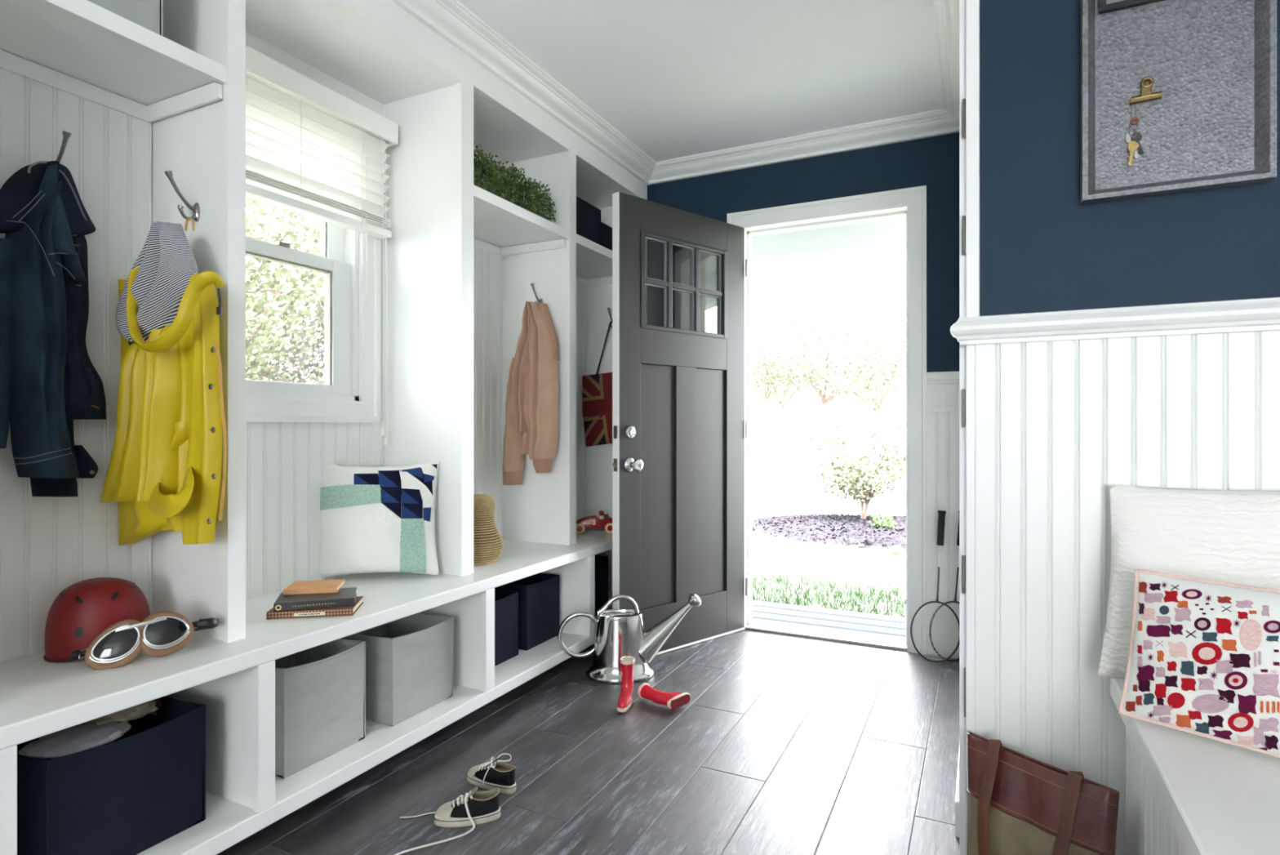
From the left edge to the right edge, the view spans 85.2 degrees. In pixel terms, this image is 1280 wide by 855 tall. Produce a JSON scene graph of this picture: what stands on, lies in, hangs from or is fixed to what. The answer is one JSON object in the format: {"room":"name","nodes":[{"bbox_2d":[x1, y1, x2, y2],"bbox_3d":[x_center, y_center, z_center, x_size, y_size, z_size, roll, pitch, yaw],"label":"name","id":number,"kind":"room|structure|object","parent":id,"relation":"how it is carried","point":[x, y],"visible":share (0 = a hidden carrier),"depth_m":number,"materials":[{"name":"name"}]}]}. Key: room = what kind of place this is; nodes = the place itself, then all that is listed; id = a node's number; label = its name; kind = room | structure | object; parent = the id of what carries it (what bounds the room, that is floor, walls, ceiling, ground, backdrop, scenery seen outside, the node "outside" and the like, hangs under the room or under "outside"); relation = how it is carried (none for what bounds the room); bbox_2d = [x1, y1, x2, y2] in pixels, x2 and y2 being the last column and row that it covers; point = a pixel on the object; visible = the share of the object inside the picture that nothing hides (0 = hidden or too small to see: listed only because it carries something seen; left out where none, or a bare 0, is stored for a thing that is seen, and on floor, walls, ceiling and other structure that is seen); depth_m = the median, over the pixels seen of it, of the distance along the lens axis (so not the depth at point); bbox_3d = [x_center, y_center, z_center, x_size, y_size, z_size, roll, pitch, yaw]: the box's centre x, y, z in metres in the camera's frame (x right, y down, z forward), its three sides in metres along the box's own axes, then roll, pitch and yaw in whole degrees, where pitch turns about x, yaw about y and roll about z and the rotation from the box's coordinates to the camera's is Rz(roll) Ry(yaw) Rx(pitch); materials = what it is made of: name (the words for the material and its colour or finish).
{"room":"mudroom","nodes":[
{"label":"mudroom","id":0,"kind":"room"},
{"bbox_2d":[0,31,586,662],"bbox_3d":[-1.794,-0.185,1.038,0.204,2.430,6.880,0,0,26],"label":"wall","id":1,"kind":"structure","parent":0,"point":[49,544],"depth_m":1.76,"materials":[{"name":"white paint"}]},
{"bbox_2d":[49,130,71,162],"bbox_3d":[-1.351,-0.631,1.621,0.078,0.109,0.022,0,0,26],"label":"coat hook","id":2,"kind":"object","parent":1,"relation":"attached to","point":[66,135],"visible":0.33,"depth_m":1.61,"materials":[{"name":"silver metal"}]},
{"bbox_2d":[0,160,106,496],"bbox_3d":[-1.325,-0.221,1.545,0.096,0.766,0.290,0,0,26],"label":"denim jacket","id":3,"kind":"object","parent":2,"relation":"hanging from","point":[49,380],"visible":1,"depth_m":1.53,"materials":[{"name":"blue fabric"}]},
{"bbox_2d":[245,220,381,422],"bbox_3d":[-1.200,-0.557,2.283,0.171,1.081,0.742,0,0,26],"label":"window","id":4,"kind":"structure","parent":1,"relation":"in","point":[351,392],"depth_m":2.47,"materials":[{"name":"white paint"}]},
{"bbox_2d":[245,45,398,445],"bbox_3d":[-1.093,-0.523,2.226,0.083,1.180,0.774,0,0,26],"label":"window blind","id":5,"kind":"object","parent":4,"relation":"attached to","point":[313,151],"visible":0.75,"depth_m":2.27,"materials":[{"name":"white fabric"}]},
{"bbox_2d":[245,0,457,104],"bbox_3d":[-0.986,-1.245,2.179,0.356,0.060,0.812,0,0,26],"label":"ceiling","id":6,"kind":"structure","parent":0,"point":[321,34],"depth_m":2.22,"materials":[{"name":"white paint"}]},
{"bbox_2d":[328,0,647,199],"bbox_3d":[-1.436,-1.308,0.834,0.025,0.185,6.630,0,0,26],"label":"wall","id":7,"kind":"structure","parent":0,"point":[385,17],"depth_m":2.51,"materials":[{"name":"white paint"}]},
{"bbox_2d":[391,0,656,185],"bbox_3d":[-1.379,-1.361,0.807,0.100,0.078,6.630,0,0,26],"label":"trim","id":8,"kind":"structure","parent":7,"relation":"attached to","point":[451,20],"depth_m":2.69,"materials":[{"name":"white paint"}]},
{"bbox_2d":[216,629,959,854],"bbox_3d":[-0.090,1.090,0.156,4.100,0.120,6.800,0,0,26],"label":"floor","id":9,"kind":"structure","parent":0,"point":[781,744],"depth_m":2.11,"materials":[{"name":"wood"}]},
{"bbox_2d":[0,555,612,854],"bbox_3d":[-0.841,0.796,2.324,0.489,0.467,3.428,0,0,26],"label":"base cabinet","id":10,"kind":"object","parent":9,"relation":"on","point":[244,794],"visible":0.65,"depth_m":1.75,"materials":[{"name":"white paint"}]},
{"bbox_2d":[16,695,205,854],"bbox_3d":[-1.227,0.778,1.554,0.342,0.268,0.317,0,0,26],"label":"storage bin","id":11,"kind":"object","parent":10,"relation":"on","point":[129,793],"visible":0.8,"depth_m":1.46,"materials":[{"name":"blue fabric"}]},
{"bbox_2d":[18,720,131,759],"bbox_3d":[-1.188,0.658,1.472,0.142,0.036,0.192,0,0,26],"label":"parcel","id":12,"kind":"object","parent":11,"relation":"in","point":[79,737],"visible":0.85,"depth_m":1.44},
{"bbox_2d":[80,698,158,724],"bbox_3d":[-1.195,0.640,1.593,0.175,0.055,0.155,0,0,26],"label":"parcel","id":13,"kind":"object","parent":11,"relation":"in","point":[139,711],"visible":0.31,"depth_m":1.54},
{"bbox_2d":[148,697,161,715],"bbox_3d":[-1.188,0.654,1.659,0.125,0.064,0.063,0,0,26],"label":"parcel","id":14,"kind":"object","parent":11,"relation":"in","point":[157,704],"visible":0.12,"depth_m":1.64,"materials":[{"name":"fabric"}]},
{"bbox_2d":[0,530,612,749],"bbox_3d":[-0.841,0.543,2.324,0.490,0.040,3.428,0,0,26],"label":"bench","id":15,"kind":"object","parent":10,"relation":"on","point":[39,697],"visible":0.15,"depth_m":1.65,"materials":[{"name":"white paint"}]},
{"bbox_2d":[43,577,150,662],"bbox_3d":[-1.273,0.440,1.640,0.202,0.167,0.184,0,0,-38],"label":"helmet","id":16,"kind":"object","parent":15,"relation":"on","point":[82,611],"visible":0.76,"depth_m":1.57,"materials":[{"name":"red plastic"}]},
{"bbox_2d":[59,591,65,596],"bbox_3d":[-1.311,0.379,1.579,0.027,0.008,0.007,0,0,36],"label":"vent","id":17,"kind":"object","parent":16,"relation":"attached to","point":[63,593],"depth_m":1.58,"materials":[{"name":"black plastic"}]},
{"bbox_2d":[74,626,83,636],"bbox_3d":[-1.249,0.455,1.550,0.016,0.024,0.002,0,0,-20],"label":"vent","id":18,"kind":"object","parent":16,"relation":"attached to","point":[78,630],"depth_m":1.55,"materials":[{"name":"black plastic"}]},
{"bbox_2d":[75,595,82,603],"bbox_3d":[-1.262,0.388,1.565,0.019,0.016,0.007,0,0,12],"label":"vent","id":19,"kind":"object","parent":16,"relation":"attached to","point":[78,599],"depth_m":1.56,"materials":[{"name":"black plastic"}]},
{"bbox_2d":[111,591,119,599],"bbox_3d":[-1.210,0.387,1.605,0.007,0.016,0.020,0,0,5],"label":"vent","id":20,"kind":"object","parent":16,"relation":"attached to","point":[114,594],"depth_m":1.60,"materials":[{"name":"black plastic"}]},
{"bbox_2d":[0,0,245,642],"bbox_3d":[-1.246,-0.363,1.557,0.322,1.773,0.545,0,0,26],"label":"locker","id":21,"kind":"object","parent":15,"relation":"on","point":[188,82],"visible":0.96,"depth_m":1.71,"materials":[{"name":"white paint"}]},
{"bbox_2d":[0,0,222,106],"bbox_3d":[-1.251,-0.856,1.560,0.310,0.037,0.454,0,0,26],"label":"shelf","id":22,"kind":"object","parent":21,"relation":"attached to","point":[83,43],"depth_m":1.56,"materials":[{"name":"white paint"}]},
{"bbox_2d":[87,0,163,36],"bbox_3d":[-1.305,-1.011,1.481,0.262,0.270,0.417,0,0,26],"label":"storage bin","id":23,"kind":"object","parent":21,"relation":"on","point":[148,14],"visible":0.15,"depth_m":1.57,"materials":[{"name":"grey fabric"}]},
{"bbox_2d":[164,170,199,222],"bbox_3d":[-1.133,-0.571,1.719,0.022,0.109,0.078,0,0,26],"label":"coat hook","id":24,"kind":"object","parent":21,"relation":"attached to","point":[196,209],"visible":0.98,"depth_m":1.72,"materials":[{"name":"silver metal"}]},
{"bbox_2d":[101,217,226,545],"bbox_3d":[-1.126,-0.098,1.630,0.488,0.788,0.120,0,0,28],"label":"raincoat","id":25,"kind":"object","parent":24,"relation":"hanging from","point":[164,471],"visible":1,"depth_m":1.62,"materials":[{"name":"yellow plastic"}]},
{"bbox_2d":[115,221,225,352],"bbox_3d":[-1.113,-0.325,1.604,0.440,0.313,0.092,0,0,26],"label":"hood","id":26,"kind":"object","parent":25,"relation":"attached to","point":[164,285],"depth_m":1.60,"materials":[{"name":"fabric"}]},
{"bbox_2d":[69,610,219,669],"bbox_3d":[-1.118,0.475,1.585,0.098,0.109,0.280,0,0,44],"label":"goggles","id":27,"kind":"object","parent":15,"relation":"on","point":[162,633],"visible":1,"depth_m":1.55,"materials":[{"name":"beige leather"}]},
{"bbox_2d":[266,595,363,619],"bbox_3d":[-0.921,0.513,1.986,0.222,0.020,0.148,0,0,-10],"label":"book","id":28,"kind":"object","parent":15,"relation":"on","point":[349,610],"visible":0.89,"depth_m":1.92,"materials":[{"name":"brown paper"}]},
{"bbox_2d":[273,586,356,611],"bbox_3d":[-0.928,0.492,2.002,0.205,0.021,0.143,0,0,-20],"label":"book","id":29,"kind":"object","parent":28,"relation":"on","point":[344,596],"visible":0.98,"depth_m":1.96,"materials":[{"name":"black paper"}]},
{"bbox_2d":[283,578,345,594],"bbox_3d":[-0.967,0.474,2.073,0.145,0.015,0.116,0,0,-12],"label":"book","id":30,"kind":"object","parent":29,"relation":"on","point":[298,587],"visible":1,"depth_m":2.04,"materials":[{"name":"paper"}]},
{"bbox_2d":[320,462,439,577],"bbox_3d":[-0.910,0.319,2.403,0.417,0.396,0.107,0,0,-15],"label":"cushion","id":31,"kind":"object","parent":15,"relation":"on","point":[373,518],"visible":1,"depth_m":2.38,"materials":[{"name":"white fabric"}]},
{"bbox_2d":[383,77,568,576],"bbox_3d":[-0.640,-0.363,2.855,0.381,1.773,0.719,0,0,26],"label":"locker","id":32,"kind":"object","parent":15,"relation":"on","point":[437,215],"visible":0.97,"depth_m":2.53,"materials":[{"name":"white paint"}]},
{"bbox_2d":[473,142,555,222],"bbox_3d":[-0.620,-0.964,2.832,0.364,0.187,0.590,0,0,26],"label":"boxwood plant","id":33,"kind":"object","parent":32,"relation":"on","point":[498,186],"visible":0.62,"depth_m":2.76,"materials":[{"name":"green plant"}]},
{"bbox_2d":[473,197,564,247],"bbox_3d":[-0.632,-0.856,2.885,0.369,0.037,0.649,0,0,26],"label":"shelf","id":34,"kind":"object","parent":32,"relation":"attached to","point":[498,222],"depth_m":2.92,"materials":[{"name":"white paint"}]},
{"bbox_2d":[473,493,503,565],"bbox_3d":[-0.635,0.393,2.708,0.204,0.268,0.204,0,0,18],"label":"vase","id":35,"kind":"object","parent":15,"relation":"on","point":[488,544],"visible":0.56,"depth_m":2.65,"materials":[{"name":"brown wicker"}]},
{"bbox_2d":[501,150,647,545],"bbox_3d":[-0.308,-0.363,3.530,0.381,1.773,0.794,0,0,26],"label":"locker","id":36,"kind":"object","parent":15,"relation":"on","point":[542,508],"visible":0.53,"depth_m":3.19,"materials":[{"name":"white paint"}]},
{"bbox_2d":[530,282,542,302],"bbox_3d":[-0.467,-0.591,3.129,0.022,0.109,0.078,0,0,26],"label":"coat hook","id":37,"kind":"object","parent":36,"relation":"attached to","point":[540,300],"visible":0.56,"depth_m":3.12,"materials":[{"name":"silver metal"}]},
{"bbox_2d":[502,301,559,484],"bbox_3d":[-0.507,-0.148,3.073,0.298,0.815,0.111,0,0,26],"label":"jacket","id":38,"kind":"object","parent":37,"relation":"hanging from","point":[531,406],"visible":1,"depth_m":3.04,"materials":[{"name":"beige fabric"}]},
{"bbox_2d":[576,195,600,244],"bbox_3d":[-0.399,-0.989,3.425,0.282,0.225,0.367,0,0,26],"label":"storage bin","id":39,"kind":"object","parent":36,"relation":"on","point":[588,216],"visible":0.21,"depth_m":3.41,"materials":[{"name":"blue fabric"}]},
{"bbox_2d":[576,244,612,279],"bbox_3d":[-0.306,-0.856,3.547,0.369,0.037,0.715,0,0,26],"label":"shelf","id":40,"kind":"object","parent":36,"relation":"attached to","point":[593,261],"depth_m":3.53,"materials":[{"name":"white paint"}]},
{"bbox_2d":[600,222,612,250],"bbox_3d":[-0.272,-0.979,3.750,0.212,0.205,0.282,0,0,26],"label":"storage bin","id":41,"kind":"object","parent":36,"relation":"on","point":[606,230],"visible":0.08,"depth_m":3.70,"materials":[{"name":"blue fabric"}]},
{"bbox_2d":[606,307,612,328],"bbox_3d":[-0.159,-0.602,3.833,0.022,0.109,0.078,0,0,26],"label":"coat hook","id":42,"kind":"object","parent":36,"relation":"attached to","point":[608,308],"visible":0.52,"depth_m":3.82,"materials":[{"name":"silver metal"}]},
{"bbox_2d":[582,320,612,446],"bbox_3d":[-0.153,-0.238,3.825,0.448,0.692,0.036,0,0,26],"label":"tote bag","id":43,"kind":"object","parent":42,"relation":"hanging from","point":[597,388],"visible":0.44,"depth_m":3.86,"materials":[{"name":"red fabric"}]},
{"bbox_2d":[576,510,612,533],"bbox_3d":[-0.219,0.468,3.460,0.226,0.110,0.072,0,0,-9],"label":"toy car","id":44,"kind":"object","parent":15,"relation":"on","point":[604,522],"visible":0.9,"depth_m":3.44,"materials":[{"name":"red paint"}]},
{"bbox_2d":[275,638,365,777],"bbox_3d":[-1.000,0.770,1.993,0.314,0.284,0.275,0,0,26],"label":"storage bin","id":45,"kind":"object","parent":10,"relation":"on","point":[320,690],"visible":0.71,"depth_m":1.91,"materials":[{"name":"grey fabric"}]},
{"bbox_2d":[340,612,453,725],"bbox_3d":[-0.831,0.778,2.312,0.312,0.268,0.280,0,0,26],"label":"storage bin","id":46,"kind":"object","parent":10,"relation":"on","point":[409,660],"visible":0.67,"depth_m":2.20,"materials":[{"name":"grey fabric"}]},
{"bbox_2d":[494,589,518,666],"bbox_3d":[-0.681,0.784,2.742,0.312,0.255,0.272,0,0,26],"label":"storage bin","id":47,"kind":"object","parent":10,"relation":"on","point":[506,602],"visible":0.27,"depth_m":2.73,"materials":[{"name":"blue fabric"}]},
{"bbox_2d":[494,573,559,650],"bbox_3d":[-0.544,0.779,3.022,0.312,0.265,0.254,0,0,26],"label":"storage bin","id":48,"kind":"object","parent":10,"relation":"on","point":[539,593],"visible":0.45,"depth_m":2.93,"materials":[{"name":"blue fabric"}]},
{"bbox_2d":[595,555,608,615],"bbox_3d":[-0.360,0.777,3.392,0.292,0.270,0.342,0,0,26],"label":"storage bin","id":49,"kind":"object","parent":10,"relation":"on","point":[601,562],"visible":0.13,"depth_m":3.42,"materials":[{"name":"blue fabric"}]},
{"bbox_2d":[394,785,501,854],"bbox_3d":[-0.496,0.989,1.755,0.284,0.083,0.232,0,0,-10],"label":"sneaker","id":50,"kind":"object","parent":9,"relation":"on","point":[474,807],"visible":1,"depth_m":1.81,"materials":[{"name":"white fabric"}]},
{"bbox_2d":[466,752,516,793],"bbox_3d":[-0.426,0.983,2.009,0.174,0.092,0.083,0,0,30],"label":"sneaker","id":51,"kind":"object","parent":9,"relation":"on","point":[491,775],"visible":1,"depth_m":1.98,"materials":[{"name":"black fabric"}]},
{"bbox_2d":[617,655,635,712],"bbox_3d":[-0.053,0.943,2.556,0.056,0.172,0.118,0,0,14],"label":"boot","id":52,"kind":"object","parent":9,"relation":"on","point":[625,699],"visible":1,"depth_m":2.56,"materials":[{"name":"red rubber"}]},
{"bbox_2d":[557,592,701,682],"bbox_3d":[-0.040,0.860,2.900,0.602,0.332,0.200,0,0,-8],"label":"watering can","id":53,"kind":"object","parent":9,"relation":"on","point":[620,633],"visible":0.99,"depth_m":2.85,"materials":[{"name":"metal"}]},
{"bbox_2d":[637,682,690,710],"bbox_3d":[0.091,0.998,2.598,0.118,0.056,0.172,0,1,-43],"label":"boot","id":54,"kind":"object","parent":9,"relation":"on","point":[673,700],"visible":1,"depth_m":2.56,"materials":[{"name":"red rubber"}]},
{"bbox_2d":[910,510,959,662],"bbox_3d":[1.300,0.699,3.060,0.189,0.657,0.111,0,0,-20],"label":"racket","id":55,"kind":"object","parent":9,"relation":"on","point":[941,513],"visible":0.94,"depth_m":3.07,"materials":[{"name":"grey metal"}]},
{"bbox_2d":[928,520,959,661],"bbox_3d":[1.377,0.697,3.079,0.198,0.660,0.057,0,0,2],"label":"racket","id":56,"kind":"object","parent":9,"relation":"on","point":[957,538],"visible":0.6,"depth_m":3.07,"materials":[{"name":"grey metal"}]},
{"bbox_2d":[966,730,1119,854],"bbox_3d":[0.785,0.849,1.413,0.124,0.364,0.311,0,0,-36],"label":"tote bag","id":57,"kind":"object","parent":9,"relation":"on","point":[1019,803],"visible":1,"depth_m":1.41,"materials":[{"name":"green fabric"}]},
{"bbox_2d":[1110,677,1279,854],"bbox_3d":[0.792,0.776,0.259,0.707,0.507,2.365,0,0,26],"label":"bench","id":58,"kind":"object","parent":9,"relation":"on","point":[1187,793],"visible":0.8,"depth_m":1.06,"materials":[{"name":"white paint"}]},
{"bbox_2d":[1097,484,1279,679],"bbox_3d":[1.148,0.308,1.286,0.515,0.406,0.146,0,0,26],"label":"cushion","id":59,"kind":"object","parent":58,"relation":"on","point":[1224,535],"visible":0.6,"depth_m":1.34,"materials":[{"name":"white fabric"}]},
{"bbox_2d":[1118,568,1279,757],"bbox_3d":[1.018,0.386,1.078,0.111,0.256,0.464,0,0,-38],"label":"cushion","id":60,"kind":"object","parent":58,"relation":"on","point":[1204,655],"visible":1,"depth_m":1.15,"materials":[{"name":"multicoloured fabric"}]},
{"bbox_2d":[457,0,944,161],"bbox_3d":[-0.073,-1.475,0.192,4.100,0.150,6.880,0,0,26],"label":"ceiling","id":61,"kind":"structure","parent":0,"point":[676,78],"depth_m":2.66,"materials":[{"name":"white paint"}]},
{"bbox_2d":[594,132,959,637],"bbox_3d":[0.706,-0.185,3.554,2.470,2.430,0.158,0,0,26],"label":"wall","id":62,"kind":"structure","parent":0,"point":[933,162],"depth_m":3.21,"materials":[{"name":"blue paint"}]},
{"bbox_2d":[612,191,746,654],"bbox_3d":[0.228,0.005,3.262,0.853,2.042,0.120,0,0,-41],"label":"door","id":63,"kind":"structure","parent":62,"relation":"in","point":[678,394],"depth_m":3.23,"materials":[{"name":"paint"}]},
{"bbox_2d":[647,108,959,185],"bbox_3d":[0.733,-1.361,3.406,1.596,0.078,0.100,0,0,26],"label":"trim","id":64,"kind":"structure","parent":62,"relation":"attached to","point":[936,122],"depth_m":3.36,"materials":[{"name":"white paint"}]},
{"bbox_2d":[744,207,906,644],"bbox_3d":[0.917,-0.003,3.455,0.825,2.065,0.150,0,0,26],"label":"trim","id":65,"kind":"structure","parent":62,"relation":"attached to","point":[902,212],"depth_m":3.58,"materials":[{"name":"white paint"}]},
{"bbox_2d":[744,618,906,650],"bbox_3d":[0.917,1.033,3.455,0.785,0.034,0.170,0,0,26],"label":"threshold","id":66,"kind":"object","parent":62,"relation":"attached to","point":[850,637],"depth_m":3.42,"materials":[{"name":"white wood"}]},
{"bbox_2d":[727,185,926,654],"bbox_3d":[0.878,-0.034,3.376,0.949,2.127,0.026,0,0,26],"label":"trim","id":67,"kind":"structure","parent":62,"relation":"attached to","point":[914,198],"depth_m":3.18,"materials":[{"name":"white paint"}]},
{"bbox_2d":[926,371,959,386],"bbox_3d":[1.383,-0.220,3.130,0.184,0.062,0.022,0,0,26],"label":"trim","id":68,"kind":"structure","parent":62,"relation":"attached to","point":[940,378],"depth_m":3.13,"materials":[{"name":"white paint"}]},
{"bbox_2d":[926,633,959,657],"bbox_3d":[0.806,0.965,3.416,1.470,0.130,0.018,0,0,26],"label":"baseboard","id":69,"kind":"structure","parent":62,"relation":"attached to","point":[931,649],"depth_m":3.13,"materials":[{"name":"white paint"}]},
{"bbox_2d":[929,385,956,412],"bbox_3d":[1.366,-0.128,3.136,0.113,0.120,0.011,0,0,26],"label":"light switch","id":70,"kind":"object","parent":62,"relation":"attached to","point":[943,398],"visible":1,"depth_m":3.13,"materials":[{"name":"white plastic"}]},
{"bbox_2d":[959,0,980,854],"bbox_3d":[1.175,-0.185,2.330,0.148,2.430,1.640,0,0,26],"label":"wall","id":71,"kind":"structure","parent":0,"point":[962,2],"depth_m":1.63,"materials":[{"name":"white paint"}]},
{"bbox_2d":[932,0,959,122],"bbox_3d":[1.064,-1.361,2.385,0.100,0.078,1.640,0,0,26],"label":"trim","id":72,"kind":"structure","parent":71,"relation":"attached to","point":[946,12],"depth_m":2.51,"materials":[{"name":"white paint"}]},
{"bbox_2d":[955,749,959,837],"bbox_3d":[1.127,0.985,2.416,0.014,0.090,1.490,0,0,26],"label":"baseboard","id":73,"kind":"structure","parent":71,"relation":"attached to","point":[957,795],"depth_m":1.75,"materials":[{"name":"white paint"}]},
{"bbox_2d":[962,0,979,854],"bbox_3d":[0.788,-0.185,1.655,0.036,2.430,0.134,0,0,26],"label":"trim","id":74,"kind":"structure","parent":71,"relation":"attached to","point":[971,104],"depth_m":1.59,"materials":[{"name":"white paint"}]},
{"bbox_2d":[974,0,1279,854],"bbox_3d":[1.651,-0.185,1.222,1.916,2.430,0.128,0,0,26],"label":"wall","id":75,"kind":"structure","parent":0,"point":[1058,423],"depth_m":1.51,"materials":[{"name":"blue paint"}]},
{"bbox_2d":[950,297,1279,346],"bbox_3d":[1.600,-0.220,1.175,1.966,0.062,0.058,0,0,26],"label":"trim","id":76,"kind":"structure","parent":75,"relation":"attached to","point":[1264,313],"depth_m":1.45,"materials":[{"name":"white paint"}]},
{"bbox_2d":[1080,0,1276,204],"bbox_3d":[1.085,-0.775,1.417,0.316,0.590,0.034,0,0,26],"label":"board","id":77,"kind":"object","parent":75,"relation":"attached to","point":[1213,63],"visible":1,"depth_m":1.42,"materials":[{"name":"fabric"}]},
{"bbox_2d":[1098,0,1164,14],"bbox_3d":[1.053,-0.954,1.437,0.178,0.152,0.012,0,0,26],"label":"picture frame","id":78,"kind":"object","parent":77,"relation":"attached to","point":[1104,6],"visible":1,"depth_m":1.46,"materials":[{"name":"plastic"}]},
{"bbox_2d":[1129,76,1162,105],"bbox_3d":[1.047,-0.700,1.441,0.055,0.051,0.011,0,0,26],"label":"clip","id":79,"kind":"object","parent":77,"relation":"attached to","point":[1146,95],"visible":1,"depth_m":1.44,"materials":[{"name":"gold metal"}]},
{"bbox_2d":[1125,103,1143,165],"bbox_3d":[1.031,-0.610,1.449,0.032,0.130,0.008,0,0,26],"label":"keys","id":80,"kind":"object","parent":79,"relation":"hanging from","point":[1133,139],"visible":1,"depth_m":1.45,"materials":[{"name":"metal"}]},
{"bbox_2d":[1130,117,1138,124],"bbox_3d":[1.030,-0.638,1.450,0.014,0.014,0.004,0,0,26],"label":"washer","id":81,"kind":"object","parent":80,"relation":"in","point":[1137,119],"depth_m":1.45,"materials":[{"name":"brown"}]},
{"label":"outside","id":82,"kind":"structure","parent":0,"visible":0},
{"bbox_2d":[752,404,906,616],"bbox_3d":[10.537,-0.412,30.479,60.000,3.585,76.000,0,0,26],"label":"ground","id":83,"kind":"structure","parent":82,"point":[776,470],"depth_m":11.29,"materials":[{"name":"white"}]},
{"bbox_2d":[245,197,324,380],"bbox_3d":[-4.869,-1.184,8.036,3.544,4.479,4.566,0,0,-21],"label":"tree","id":84,"kind":"object","parent":83,"relation":"on","point":[261,307],"visible":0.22,"depth_m":7.35,"materials":[{"name":"green plant"}]},
{"bbox_2d":[245,207,324,384],"bbox_3d":[-4.421,-1.255,10.163,4.391,4.563,4.396,0,0,-20],"label":"tree","id":85,"kind":"object","parent":83,"relation":"on","point":[307,340],"visible":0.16,"depth_m":9.04,"materials":[{"name":"green plant"}]},
{"bbox_2d":[245,199,324,381],"bbox_3d":[-6.269,-2.365,11.481,6.696,6.692,5.273,0,0,37],"label":"tree","id":86,"kind":"object","parent":83,"relation":"on","point":[253,230],"visible":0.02,"depth_m":11.39,"materials":[{"name":"green plant"}]},
{"bbox_2d":[752,342,799,422],"bbox_3d":[6.317,-2.162,34.886,3.758,3.977,3.937,0,0,-38],"label":"tree","id":87,"kind":"object","parent":83,"relation":"on","point":[765,399],"visible":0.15,"depth_m":34.66,"materials":[{"name":"green plant"}]},
{"bbox_2d":[752,307,847,433],"bbox_3d":[5.434,-2.232,27.791,5.459,5.017,5.841,0,0,26],"label":"tree","id":88,"kind":"object","parent":83,"relation":"on","point":[770,370],"visible":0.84,"depth_m":27.37,"materials":[{"name":"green plant"}]},
{"bbox_2d":[752,600,906,637],"bbox_3d":[1.633,1.149,3.546,5.000,0.142,0.635,0,0,26],"label":"porch deck","id":89,"kind":"object","parent":83,"relation":"on","point":[865,622],"depth_m":3.93,"materials":[{"name":"grey wood"}]},
{"bbox_2d":[752,564,906,617],"bbox_3d":[1.164,1.188,4.965,3.176,0.085,1.607,0,0,26],"label":"grass","id":90,"kind":"structure","parent":83,"relation":"on","point":[779,577],"depth_m":5.07,"materials":[{"name":"plant"}]},
{"bbox_2d":[756,516,906,548],"bbox_3d":[3.230,1.210,8.264,3.984,0.050,2.757,0,0,26],"label":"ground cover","id":91,"kind":"structure","parent":83,"relation":"on","point":[832,541],"depth_m":7.84,"materials":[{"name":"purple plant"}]},
{"bbox_2d":[752,512,906,550],"bbox_3d":[3.188,1.200,8.186,4.160,0.128,2.919,0,0,26],"label":"mulch","id":92,"kind":"object","parent":91,"relation":"on","point":[868,540],"visible":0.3,"depth_m":8.12,"materials":[{"name":"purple wood"}]},
{"bbox_2d":[786,411,906,519],"bbox_3d":[2.716,0.540,8.987,2.035,1.491,1.932,0,0,-2],"label":"tree","id":93,"kind":"object","parent":91,"relation":"on","point":[855,477],"visible":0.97,"depth_m":8.76,"materials":[{"name":"green plant"}]},
{"bbox_2d":[867,508,897,528],"bbox_3d":[2.853,1.121,8.213,0.345,0.320,0.368,0,0,12],"label":"shrub","id":94,"kind":"object","parent":91,"relation":"on","point":[882,522],"visible":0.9,"depth_m":8.14,"materials":[{"name":"green plant"}]},
{"bbox_2d":[760,293,905,429],"bbox_3d":[8.668,-2.828,30.679,6.258,5.932,7.762,0,0,24],"label":"tree","id":95,"kind":"object","parent":83,"relation":"on","point":[825,401],"visible":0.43,"depth_m":29.88,"materials":[{"name":"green plant"}]},
{"bbox_2d":[780,291,906,441],"bbox_3d":[8.509,-1.996,25.028,7.283,5.097,5.362,0,0,-3],"label":"tree","id":96,"kind":"object","parent":83,"relation":"on","point":[877,402],"visible":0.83,"depth_m":24.57,"materials":[{"name":"green plant"}]},
{"bbox_2d":[890,544,902,555],"bbox_3d":[2.472,1.181,6.697,0.115,0.107,0.102,0,0,26],"label":"rock","id":97,"kind":"object","parent":83,"relation":"on","point":[896,549],"visible":1,"depth_m":6.67,"materials":[{"name":"grey stone"}]},
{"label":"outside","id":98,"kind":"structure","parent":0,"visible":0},
{"bbox_3d":[1.705,-1.435,3.692,5.000,0.270,0.970,0,0,26],"label":"porch roof","id":99,"kind":"structure","parent":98,"visible":0},
{"bbox_2d":[752,217,906,263],"bbox_3d":[1.807,-1.177,3.900,5.000,0.245,0.125,0,0,26],"label":"porch ceiling","id":100,"kind":"structure","parent":99,"relation":"attached to","point":[890,233],"depth_m":4.17,"materials":[{"name":"white paint"}]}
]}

